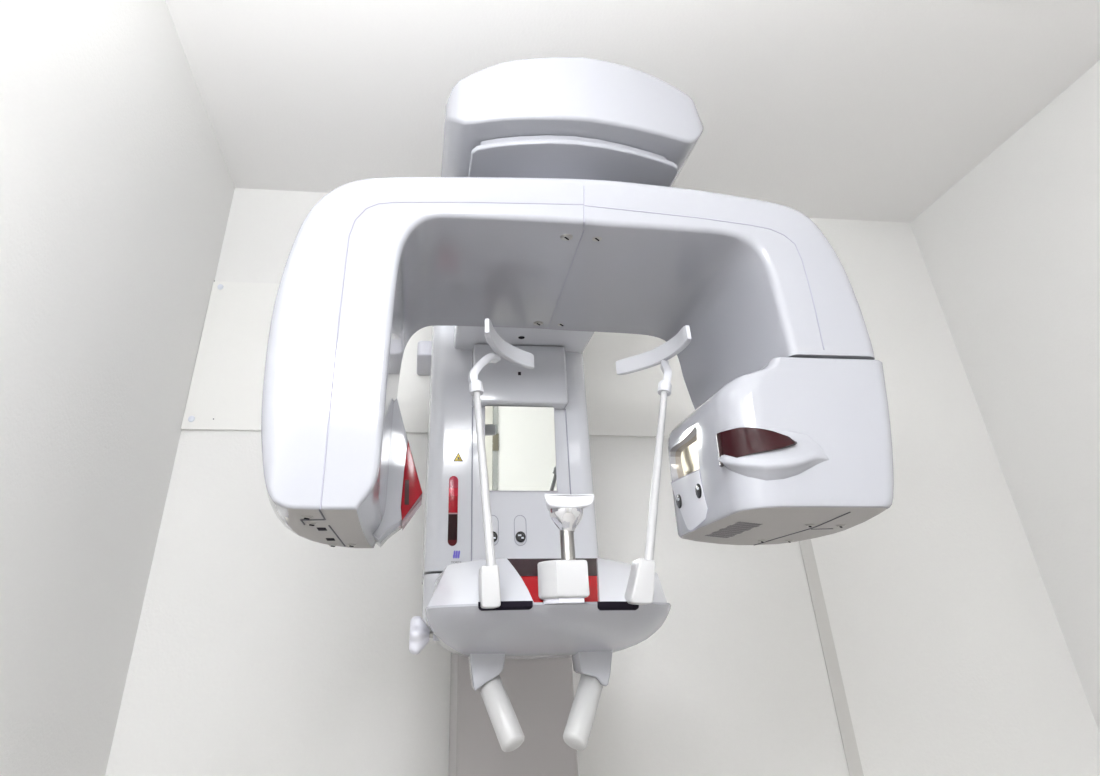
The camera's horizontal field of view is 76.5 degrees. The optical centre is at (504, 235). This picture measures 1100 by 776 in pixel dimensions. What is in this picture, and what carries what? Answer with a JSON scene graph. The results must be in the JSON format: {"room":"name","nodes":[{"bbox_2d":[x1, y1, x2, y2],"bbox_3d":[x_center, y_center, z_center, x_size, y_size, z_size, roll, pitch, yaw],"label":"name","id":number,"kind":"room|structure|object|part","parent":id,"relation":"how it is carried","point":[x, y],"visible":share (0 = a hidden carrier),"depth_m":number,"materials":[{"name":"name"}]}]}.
{"room":"radiology room","nodes":[
{"label":"radiology room","id":0,"kind":"room"},
{"bbox_2d":[0,0,234,775],"bbox_3d":[-0.693,-0.128,-0.019,0.100,2.463,4.200,3,-31,-6],"label":"wall","id":1,"kind":"structure","parent":0,"point":[117,188],"depth_m":1.36,"materials":[{"name":"paint"}]},
{"bbox_2d":[105,188,1099,775],"bbox_3d":[0.319,0.978,1.865,2.424,2.463,0.100,3,-31,-6],"label":"wall","id":2,"kind":"structure","parent":0,"point":[261,647],"depth_m":1.79,"materials":[{"name":"paint"}]},
{"bbox_2d":[181,280,694,436],"bbox_3d":[-0.090,0.370,2.105,1.605,0.454,0.016,3,-31,-6],"label":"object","id":3,"kind":"structure","parent":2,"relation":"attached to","point":[226,389],"depth_m":2.06,"materials":[{"name":"paint"}]},
{"bbox_2d":[799,539,863,775],"bbox_3d":[0.853,1.389,1.631,0.036,1.500,0.003,3,-31,-6],"label":"trim","id":4,"kind":"structure","parent":2,"relation":"attached to","point":[850,747],"depth_m":1.80,"materials":[{"name":"white plastic"}]},
{"bbox_2d":[165,0,1099,222],"bbox_3d":[0.539,-1.169,0.776,2.624,0.100,4.200,3,-31,-6],"label":"ceiling","id":5,"kind":"structure","parent":0,"point":[864,110],"depth_m":1.89,"materials":[{"name":"paint"}]},
{"bbox_2d":[910,60,1099,731],"bbox_3d":[1.813,-0.011,0.257,0.100,2.463,4.200,3,-31,-6],"label":"wall","id":6,"kind":"structure","parent":0,"point":[1010,252],"depth_m":2.01,"materials":[{"name":"paint"}]},
{"bbox_3d":[0.582,1.030,-0.538,2.624,0.100,4.200,3,-31,-6],"label":"floor","id":7,"kind":"structure","parent":0,"visible":0},
{"bbox_2d":[261,57,893,775],"bbox_3d":[0.089,0.746,1.262,0.979,2.250,1.125,3,-31,-6],"label":"machine","id":8,"kind":"object","parent":7,"relation":"on","point":[554,217],"visible":1,"depth_m":1.11,"materials":[{"name":"grey paint"}]},
{"bbox_3d":[-0.105,0.595,1.038,0.072,0.050,0.054,3,-31,-6],"label":"adjusting knob","id":9,"kind":"part","parent":8,"relation":"part of","materials":[{"name":"white plastic"}]},
{"bbox_3d":[0.022,0.745,1.397,0.370,0.124,0.255,3,-31,-6],"label":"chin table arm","id":10,"kind":"part","parent":8,"relation":"part of","materials":[{"name":"white paint"}]},
{"bbox_3d":[-0.030,0.345,1.015,0.013,0.286,0.069,13,-34,-22],"label":"rod","id":11,"kind":"part","parent":8,"relation":"part of","materials":[{"name":"grey plastic"}]},
{"bbox_3d":[-0.028,0.632,1.025,0.054,0.060,0.058,3,-31,-6],"label":"handle","id":12,"kind":"part","parent":8,"relation":"part of","materials":[{"name":"grey plastic"}]},
{"bbox_3d":[-0.024,0.626,1.449,0.021,0.021,0.007,3,-31,-6],"label":"slide knob","id":13,"kind":"part","parent":8,"relation":"part of","materials":[{"name":"black plastic"}]},
{"bbox_2d":[472,344,567,408],"bbox_3d":[0.035,0.327,1.619,0.217,0.138,0.047,3,-31,-6],"label":"hood","id":14,"kind":"object","parent":8,"relation":"attached to","point":[506,384],"depth_m":1.59,"materials":[{"name":"white paint"}]},
{"bbox_3d":[0.034,0.629,1.455,0.021,0.021,0.007,3,-31,-6],"label":"slide knob","id":15,"kind":"part","parent":8,"relation":"part of","materials":[{"name":"black plastic"}]},
{"bbox_3d":[0.034,0.474,1.551,0.164,0.183,0.006,3,-31,-6],"label":"mirror frame","id":16,"kind":"part","parent":8,"relation":"part of","materials":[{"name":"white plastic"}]},
{"bbox_2d":[485,406,556,490],"bbox_3d":[0.035,0.469,1.542,0.158,0.181,0.016,3,-31,-6],"label":"mirror","id":17,"kind":"object","parent":8,"relation":"attached to","point":[521,441],"depth_m":1.54,"materials":[{"name":"clear glass"}]},
{"bbox_3d":[0.109,0.230,1.186,0.946,0.520,0.427,3,-31,-6],"label":"rotating arm","id":18,"kind":"part","parent":8,"relation":"part of","materials":[{"name":"grey plastic"}]},
{"bbox_3d":[0.087,0.429,0.959,0.020,0.045,0.020,3,-31,-6],"label":"chin rest post","id":19,"kind":"part","parent":8,"relation":"part of","materials":[{"name":"silver metal"}]},
{"bbox_2d":[544,494,594,510],"bbox_3d":[0.088,0.380,0.988,0.071,0.020,0.050,3,-31,-6],"label":"chin rest","id":20,"kind":"object","parent":8,"relation":"on","point":[554,502],"depth_m":0.97,"materials":[{"name":"white"}]},
{"bbox_3d":[0.107,-0.037,1.433,0.382,0.030,0.523,3,-31,-6],"label":"head plate","id":21,"kind":"part","parent":8,"relation":"part of","materials":[{"name":"grey plastic"}]},
{"bbox_3d":[0.132,0.640,1.042,0.056,0.056,0.058,3,-31,-6],"label":"handle","id":22,"kind":"part","parent":8,"relation":"part of","materials":[{"name":"grey plastic"}]},
{"bbox_3d":[0.229,0.354,1.046,0.110,0.292,0.013,23,-38,-34],"label":"rod","id":23,"kind":"part","parent":8,"relation":"part of","materials":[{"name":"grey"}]},
{"bbox_3d":[0.282,0.430,1.126,0.004,0.021,0.021,3,-31,-6],"label":"control knob","id":24,"kind":"part","parent":8,"relation":"part of","materials":[{"name":"black plastic"}]},
{"bbox_3d":[0.295,0.415,1.088,0.014,0.085,0.140,3,-31,-6],"label":"control panel","id":25,"kind":"part","parent":8,"relation":"part of","materials":[{"name":"white paint"}]},
{"bbox_3d":[0.293,0.385,1.050,0.004,0.021,0.021,3,-31,-6],"label":"control knob","id":26,"kind":"part","parent":8,"relation":"part of","materials":[{"name":"black plastic"}]},
{"bbox_2d":[705,522,761,537],"bbox_3d":[0.354,0.454,1.076,0.052,0.003,0.165,3,-31,-6],"label":"vent grille","id":27,"kind":"object","parent":8,"relation":"attached to","point":[730,529],"depth_m":1.07,"materials":[{"name":"grey plastic"}]}
]}

